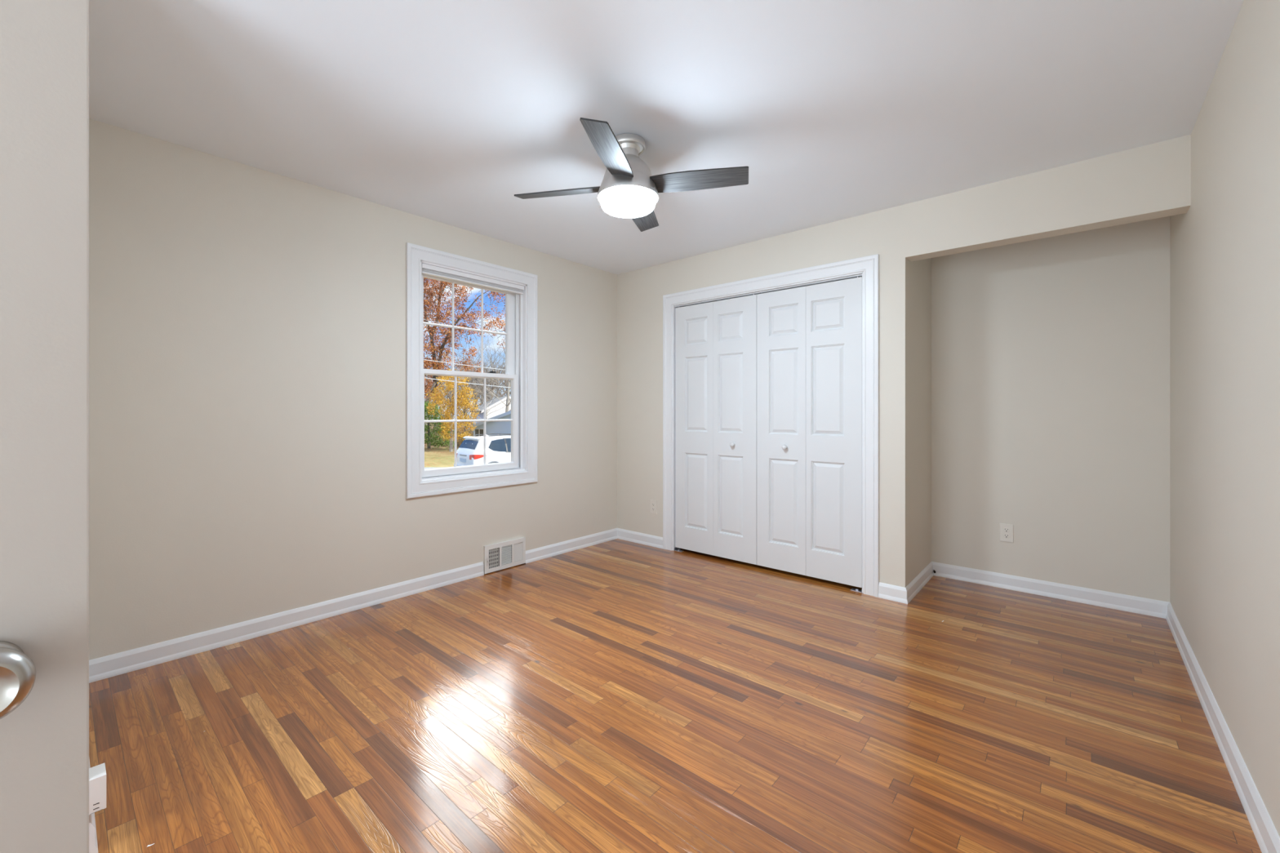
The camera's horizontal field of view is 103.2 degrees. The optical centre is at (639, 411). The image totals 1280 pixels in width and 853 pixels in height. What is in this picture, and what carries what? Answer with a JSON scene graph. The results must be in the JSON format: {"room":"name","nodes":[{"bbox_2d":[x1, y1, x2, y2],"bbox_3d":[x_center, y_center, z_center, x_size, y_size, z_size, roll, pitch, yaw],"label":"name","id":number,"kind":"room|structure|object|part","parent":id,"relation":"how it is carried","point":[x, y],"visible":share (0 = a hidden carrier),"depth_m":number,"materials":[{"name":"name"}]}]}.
{"room":"empty bedroom","nodes":[
{"label":"empty bedroom","id":0,"kind":"room"},
{"bbox_2d":[88,118,617,660],"bbox_3d":[-1.131,-0.032,3.755,0.150,2.480,4.374,0,0,41],"label":"wall","id":1,"kind":"structure","parent":0,"point":[247,324],"depth_m":2.67,"materials":[{"name":"paint"}]},
{"bbox_2d":[88,528,617,683],"bbox_3d":[-1.304,1.122,3.429,0.018,0.092,3.355,0,0,41],"label":"baseboard","id":2,"kind":"structure","parent":1,"relation":"attached to","point":[115,664],"depth_m":2.75,"materials":[{"name":"white paint"}]},
{"bbox_2d":[406,242,537,498],"bbox_3d":[-1.199,-0.262,3.655,0.158,1.626,1.022,0,0,41],"label":"window","id":3,"kind":"structure","parent":1,"relation":"in","point":[521,334],"depth_m":3.64,"materials":[{"name":"white paint"}]},
{"bbox_3d":[-1.245,-0.606,3.663,0.032,0.708,0.740,0,0,41],"label":"sash","id":4,"kind":"part","parent":3,"relation":"part of","materials":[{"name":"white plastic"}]},
{"bbox_3d":[-1.212,0.074,3.649,0.033,0.721,0.774,0,0,41],"label":"sash","id":5,"kind":"part","parent":3,"relation":"part of","materials":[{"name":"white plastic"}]},
{"bbox_2d":[422,262,524,294],"bbox_3d":[-1.174,-0.942,3.632,0.038,0.060,0.804,0,0,41],"label":"window shade","id":6,"kind":"object","parent":3,"relation":"attached to","point":[427,269],"visible":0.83,"depth_m":3.58,"materials":[{"name":"white plastic"}]},
{"bbox_3d":[-1.202,-0.262,3.658,0.130,1.446,0.842,0,0,41],"label":"frame","id":7,"kind":"part","parent":3,"relation":"part of","materials":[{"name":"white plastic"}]},
{"bbox_3d":[-1.206,0.446,3.661,0.140,0.030,0.818,0,0,41],"label":"sill","id":8,"kind":"part","parent":3,"relation":"part of","materials":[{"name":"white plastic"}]},
{"bbox_2d":[483,537,525,573],"bbox_3d":[-0.999,1.063,3.770,0.030,0.197,0.352,0,0,41],"label":"air vent","id":9,"kind":"object","parent":1,"relation":"in","point":[506,554],"visible":1,"depth_m":3.76,"materials":[{"name":"metal"}]},
{"bbox_2d":[88,0,1244,274],"bbox_3d":[-0.346,-1.341,1.784,3.921,0.140,6.319,0,0,41],"label":"ceiling","id":10,"kind":"structure","parent":0,"point":[446,112],"depth_m":2.00,"materials":[{"name":"paint"}]},
{"bbox_2d":[514,117,748,231],"bbox_3d":[-0.056,-1.110,2.390,0.857,0.322,0.857,0,0,-33],"label":"ceiling fan","id":11,"kind":"object","parent":10,"relation":"hanging from","point":[628,188],"visible":1,"depth_m":2.30,"materials":[{"name":"silver metal"}]},
{"bbox_3d":[-0.369,-1.061,2.454,0.470,0.006,0.126,0,15,12],"label":"blade","id":12,"kind":"part","parent":11,"relation":"part of","materials":[{"name":"grey wood"}]},
{"bbox_3d":[-0.121,-1.061,2.076,0.126,0.006,0.470,15,3,11],"label":"blade","id":13,"kind":"part","parent":11,"relation":"part of","materials":[{"name":"grey wood"}]},
{"bbox_3d":[-0.056,-0.986,2.390,0.268,0.072,0.268,0,0,41],"label":"lamp shade","id":14,"kind":"part","parent":11,"relation":"part of","materials":[{"name":"white glass"}]},
{"bbox_3d":[0.009,-1.061,2.703,0.126,0.006,0.470,-15,-3,11],"label":"blade","id":15,"kind":"part","parent":11,"relation":"part of","materials":[{"name":"grey wood"}]},
{"bbox_3d":[0.257,-1.061,2.325,0.470,0.006,0.126,0,-15,12],"label":"blade","id":16,"kind":"part","parent":11,"relation":"part of","materials":[{"name":"grey wood"}]},
{"bbox_2d":[88,538,1261,852],"bbox_3d":[-0.356,1.188,1.772,3.661,0.040,6.089,0,0,41],"label":"floor","id":17,"kind":"structure","parent":0,"point":[617,695],"depth_m":1.88,"materials":[{"name":"brown wood"}]},
{"bbox_2d":[0,0,88,852],"bbox_3d":[-0.768,0.147,0.191,0.096,2.018,0.761,0,0,41],"label":"door","id":18,"kind":"structure","parent":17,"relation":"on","point":[44,44],"depth_m":0.47,"materials":[{"name":"beige paint"}]},
{"bbox_3d":[-0.546,0.224,0.419,0.060,0.062,0.062,0,0,41],"label":"handle","id":19,"kind":"part","parent":18,"relation":"part of","materials":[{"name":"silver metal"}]},
{"bbox_2d":[617,134,1191,587],"bbox_3d":[1.196,-0.051,3.558,3.621,2.440,0.120,0,0,41],"label":"wall","id":20,"kind":"structure","parent":0,"point":[1151,181],"depth_m":3.16,"materials":[{"name":"paint"}]},
{"bbox_2d":[617,528,662,548],"bbox_3d":[-0.008,1.122,4.513,0.551,0.092,0.018,0,0,41],"label":"baseboard","id":21,"kind":"structure","parent":20,"relation":"attached to","point":[624,535],"depth_m":4.50,"materials":[{"name":"white paint"}]},
{"bbox_2d":[650,499,657,514],"bbox_3d":[0.118,0.827,4.411,0.073,0.118,0.008,0,0,41],"label":"wall outlet","id":22,"kind":"object","parent":20,"relation":"attached to","point":[653,503],"visible":1,"depth_m":4.40,"materials":[{"name":"beige plastic"}]},
{"bbox_2d":[674,293,756,564],"bbox_3d":[0.577,0.138,4.028,0.762,2.062,0.074,0,0,41],"label":"door","id":23,"kind":"structure","parent":20,"relation":"in","point":[716,341],"depth_m":4.01,"materials":[{"name":"white paint"}]},
{"bbox_2d":[662,253,879,597],"bbox_3d":[0.890,0.087,3.808,1.727,2.162,0.134,0,0,41],"label":"door frame","id":24,"kind":"structure","parent":20,"relation":"attached to","point":[867,268],"depth_m":3.33,"materials":[{"name":"white paint"}]},
{"bbox_2d":[756,275,862,592],"bbox_3d":[1.153,0.138,3.527,0.756,2.062,0.074,0,0,41],"label":"door","id":25,"kind":"structure","parent":20,"relation":"in","point":[809,338],"depth_m":3.51,"materials":[{"name":"white paint"}]},
{"bbox_3d":[1.030,0.251,3.613,0.036,0.036,0.042,0,0,41],"label":"knob","id":26,"kind":"part","parent":25,"relation":"part of","materials":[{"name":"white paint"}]},
{"bbox_2d":[910,257,931,582],"bbox_3d":[1.861,-0.051,3.455,0.100,2.440,0.599,0,0,41],"label":"wall","id":27,"kind":"structure","parent":0,"point":[920,270],"depth_m":3.40,"materials":[{"name":"paint"}]},
{"bbox_2d":[878,561,933,604],"bbox_3d":[1.804,1.122,3.414,0.169,0.092,0.737,0,0,41],"label":"baseboard","id":28,"kind":"structure","parent":27,"relation":"attached to","point":[886,591],"depth_m":3.18,"materials":[{"name":"white paint"}]},
{"bbox_2d":[931,216,1169,602],"bbox_3d":[1.734,-0.032,4.062,3.771,2.480,0.150,0,0,41],"label":"wall","id":29,"kind":"structure","parent":0,"point":[1051,356],"depth_m":3.18,"materials":[{"name":"paint"}]},
{"bbox_2d":[1000,523,1013,542],"bbox_3d":[2.425,0.801,3.357,0.073,0.118,0.008,0,0,41],"label":"wall outlet","id":30,"kind":"object","parent":29,"relation":"attached to","point":[1006,530],"visible":1,"depth_m":3.35,"materials":[{"name":"beige plastic"}]},
{"bbox_2d":[1003,533,1009,537],"bbox_3d":[2.425,0.821,3.357,0.034,0.029,0.008,0,0,41],"label":"receptacle","id":31,"kind":"object","parent":30,"relation":"attached to","point":[1005,535],"depth_m":3.35,"materials":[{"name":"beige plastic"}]},
{"bbox_2d":[1003,528,1009,532],"bbox_3d":[2.425,0.782,3.357,0.034,0.029,0.008,0,0,41],"label":"receptacle","id":32,"kind":"object","parent":30,"relation":"attached to","point":[1005,530],"depth_m":3.35,"materials":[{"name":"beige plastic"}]},
{"bbox_2d":[932,561,1168,618],"bbox_3d":[2.539,1.122,3.251,1.192,0.092,0.018,0,0,41],"label":"baseboard","id":33,"kind":"structure","parent":29,"relation":"attached to","point":[1152,607],"depth_m":3.18,"materials":[{"name":"white paint"}]},
{"bbox_2d":[1169,0,1279,836],"bbox_3d":[1.028,-0.032,0.490,0.150,2.480,6.169,0,0,41],"label":"wall","id":34,"kind":"structure","parent":0,"point":[1224,251],"depth_m":1.67,"materials":[{"name":"paint"}]},
{"bbox_2d":[1165,602,1279,852],"bbox_3d":[1.014,1.122,0.602,0.018,0.092,6.019,0,0,41],"label":"baseboard","id":35,"kind":"structure","parent":34,"relation":"attached to","point":[1268,838],"depth_m":1.66,"materials":[{"name":"white paint"}]},
{"bbox_3d":[-1.975,-0.051,1.690,1.285,2.440,0.150,0,0,41],"label":"wall","id":36,"kind":"structure","parent":0,"visible":0},
{"bbox_2d":[88,758,97,852],"bbox_3d":[-1.920,1.122,1.754,1.285,0.092,0.018,0,0,41],"label":"baseboard","id":37,"kind":"structure","parent":36,"relation":"attached to","point":[93,846],"depth_m":1.33,"materials":[{"name":"white paint"}]},
{"bbox_2d":[88,763,106,814],"bbox_3d":[-1.451,1.006,1.355,0.070,0.089,0.032,0,0,41],"label":"outlet box","id":38,"kind":"object","parent":36,"relation":"attached to","point":[97,774],"visible":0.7,"depth_m":1.34,"materials":[{"name":"white plastic"}]},
{"label":"outside","id":39,"kind":"structure","parent":0,"visible":0},
{"bbox_3d":[-4.588,2.688,24.300,55.076,0.062,47.888,0,0,41],"label":"driveway","id":40,"kind":"object","parent":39,"visible":0},
{"bbox_2d":[453,433,511,466],"bbox_3d":[-5.104,1.773,20.946,4.625,1.768,1.940,0,0,-43],"label":"parked car","id":41,"kind":"object","parent":40,"relation":"on","point":[498,447],"visible":0.33,"depth_m":19.40,"materials":[{"name":"white paint"}]},
{"bbox_3d":[-6.770,1.847,19.393,0.020,0.140,0.520,0,0,-43],"label":"number plate","id":42,"kind":"part","parent":41,"relation":"part of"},
{"bbox_2d":[469,454,486,459],"bbox_3d":[-6.060,1.687,18.933,0.634,0.199,0.271,0,0,-5],"label":"tail lamp","id":43,"kind":"object","parent":41,"relation":"attached to","point":[471,456],"depth_m":18.87,"materials":[{"name":"red plastic"}]},
{"bbox_3d":[-6.009,0.940,20.915,1.682,0.093,0.045,0,0,-42],"label":"roof rail","id":44,"kind":"part","parent":41,"relation":"part of","materials":[{"name":"white metal"}]},
{"bbox_3d":[-4.604,1.345,20.347,1.850,0.623,0.267,0,0,-43],"label":"pillar trim","id":45,"kind":"part","parent":41,"relation":"part of","materials":[{"name":"white metal"}]},
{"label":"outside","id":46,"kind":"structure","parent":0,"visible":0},
{"bbox_2d":[424,422,472,467],"bbox_3d":[-29.310,2.819,63.132,119.400,0.300,170.000,0,0,41],"label":"lawn","id":47,"kind":"structure","parent":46,"point":[440,456],"depth_m":30.76,"materials":[{"name":"plant"}]},
{"bbox_2d":[424,399,454,448],"bbox_3d":[-15.411,0.940,36.962,5.009,3.671,3.251,0,0,3],"label":"evergreen tree","id":48,"kind":"object","parent":47,"relation":"on","point":[429,434],"visible":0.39,"depth_m":36.64,"materials":[{"name":"green plant"}]},
{"bbox_2d":[424,354,461,429],"bbox_3d":[-26.818,-3.468,69.189,9.102,12.342,8.937,0,0,-22],"label":"bare tree","id":49,"kind":"object","parent":47,"relation":"on","point":[427,354],"visible":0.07,"depth_m":68.03,"materials":[{"name":"brown plant"}]},
{"bbox_2d":[426,368,480,452],"bbox_3d":[-12.495,-0.166,33.989,4.326,5.675,3.222,0,0,2],"label":"maple tree","id":50,"kind":"object","parent":47,"relation":"on","point":[451,409],"visible":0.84,"depth_m":33.48,"materials":[{"name":"yellow plant"}]},
{"bbox_2d":[447,430,469,446],"bbox_3d":[-14.130,2.125,39.441,1.973,1.526,2.239,0,0,-18],"label":"shrub","id":51,"kind":"object","parent":47,"relation":"on","point":[457,430],"visible":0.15,"depth_m":39.46,"materials":[{"name":"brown plant"}]},
{"bbox_2d":[424,355,501,431],"bbox_3d":[-22.547,-2.798,63.101,10.433,10.966,8.850,0,0,-39],"label":"bare tree","id":52,"kind":"object","parent":47,"relation":"on","point":[464,412],"visible":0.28,"depth_m":63.60,"materials":[{"name":"brown plant"}]},
{"bbox_2d":[453,422,473,440],"bbox_3d":[-16.050,2.102,45.978,2.521,2.350,1.943,0,0,-1],"label":"shrub","id":53,"kind":"object","parent":47,"relation":"on","point":[472,423],"visible":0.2,"depth_m":45.87,"materials":[{"name":"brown plant"}]},
{"bbox_2d":[437,360,489,416],"bbox_3d":[-24.005,-2.510,66.575,9.274,10.389,8.691,0,0,-27],"label":"bare tree","id":54,"kind":"object","parent":47,"relation":"on","point":[457,361],"visible":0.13,"depth_m":65.82,"materials":[{"name":"brown plant"}]},
{"bbox_2d":[423,277,505,433],"bbox_3d":[-16.414,-5.853,45.104,12.692,17.184,7.512,0,0,-4],"label":"oak tree","id":55,"kind":"object","parent":47,"relation":"on","point":[430,292],"visible":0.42,"depth_m":44.03,"materials":[{"name":"orange plant"}]},
{"bbox_2d":[457,431,473,443],"bbox_3d":[-13.025,2.145,38.523,1.888,1.307,1.912,0,0,-2],"label":"shrub","id":56,"kind":"object","parent":47,"relation":"on","point":[472,435],"visible":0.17,"depth_m":38.58,"materials":[{"name":"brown plant"}]},
{"bbox_2d":[424,356,511,426],"bbox_3d":[-24.094,-3.005,80.355,34.515,11.391,28.187,0,0,41],"label":"thicket","id":57,"kind":"object","parent":47,"relation":"on","point":[467,410],"visible":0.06,"depth_m":79.26,"materials":[{"name":"plant"}]},
{"bbox_2d":[448,343,505,431],"bbox_3d":[-23.597,-3.913,72.412,10.083,13.213,10.276,0,0,10],"label":"bare tree","id":58,"kind":"object","parent":47,"relation":"on","point":[476,398],"visible":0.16,"depth_m":72.09,"materials":[{"name":"brown plant"}]},
{"bbox_2d":[450,332,511,407],"bbox_3d":[-16.841,-3.589,59.530,8.442,12.557,10.193,0,0,41],"label":"bare tree","id":59,"kind":"object","parent":47,"relation":"on","point":[475,368],"visible":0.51,"depth_m":59.08,"materials":[{"name":"brown plant"}]},
{"bbox_2d":[453,339,511,409],"bbox_3d":[-18.359,-3.887,62.355,10.691,13.138,9.456,0,0,5],"label":"bare tree","id":60,"kind":"object","parent":47,"relation":"on","point":[500,358],"visible":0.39,"depth_m":62.05,"materials":[{"name":"brown plant"}]},
{"bbox_2d":[455,346,510,398],"bbox_3d":[-21.373,-3.800,70.255,11.496,12.970,7.705,0,0,19],"label":"bare tree","id":61,"kind":"object","parent":47,"relation":"on","point":[495,346],"visible":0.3,"depth_m":70.13,"materials":[{"name":"brown plant"}]},
{"bbox_2d":[458,378,511,419],"bbox_3d":[-13.912,-0.522,48.491,4.865,6.409,6.976,0,0,4],"label":"bare tree","id":62,"kind":"object","parent":47,"relation":"on","point":[499,379],"visible":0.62,"depth_m":47.18,"materials":[{"name":"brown plant"}]},
{"bbox_2d":[467,410,511,436],"bbox_3d":[-7.669,1.964,35.119,8.840,4.410,2.624,0,0,27],"label":"garage","id":63,"kind":"structure","parent":47,"relation":"on","point":[491,427],"depth_m":35.03,"materials":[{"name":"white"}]},
{"bbox_2d":[470,395,511,424],"bbox_3d":[-14.467,1.218,52.805,5.100,5.900,8.840,0,0,-25],"label":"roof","id":64,"kind":"structure","parent":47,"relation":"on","point":[498,403],"depth_m":48.68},
{"bbox_2d":[475,328,511,412],"bbox_3d":[-10.820,-2.514,43.437,7.340,10.382,4.418,0,0,-40],"label":"bare tree","id":65,"kind":"object","parent":47,"relation":"on","point":[508,402],"visible":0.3,"depth_m":43.91,"materials":[{"name":"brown plant"}]},
{"bbox_2d":[478,342,511,396],"bbox_3d":[-19.593,-4.201,75.599,12.332,13.750,12.693,0,0,41],"label":"bare tree","id":66,"kind":"object","parent":47,"relation":"on","point":[494,343],"visible":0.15,"depth_m":73.04,"materials":[{"name":"brown plant"}]},
{"bbox_2d":[490,307,507,382],"bbox_3d":[-13.331,-4.964,61.068,11.035,15.274,11.646,0,0,41],"label":"bare tree","id":67,"kind":"object","parent":47,"relation":"on","point":[502,308],"visible":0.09,"depth_m":59.93,"materials":[{"name":"brown plant"}]},
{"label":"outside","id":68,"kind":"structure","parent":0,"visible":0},
{"bbox_2d":[423,359,503,369],"bbox_3d":[-10.145,-2.746,27.998,10.409,1.072,0.029,0,0,-23],"label":"cable","id":69,"kind":"object","parent":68,"point":[424,359],"visible":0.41,"depth_m":28.18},
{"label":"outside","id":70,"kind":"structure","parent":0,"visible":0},
{"bbox_2d":[425,377,510,387],"bbox_3d":[-10.145,-1.759,27.998,10.410,1.098,0.033,0,0,-23],"label":"cable","id":71,"kind":"object","parent":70,"point":[425,378],"visible":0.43,"depth_m":28.23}
]}

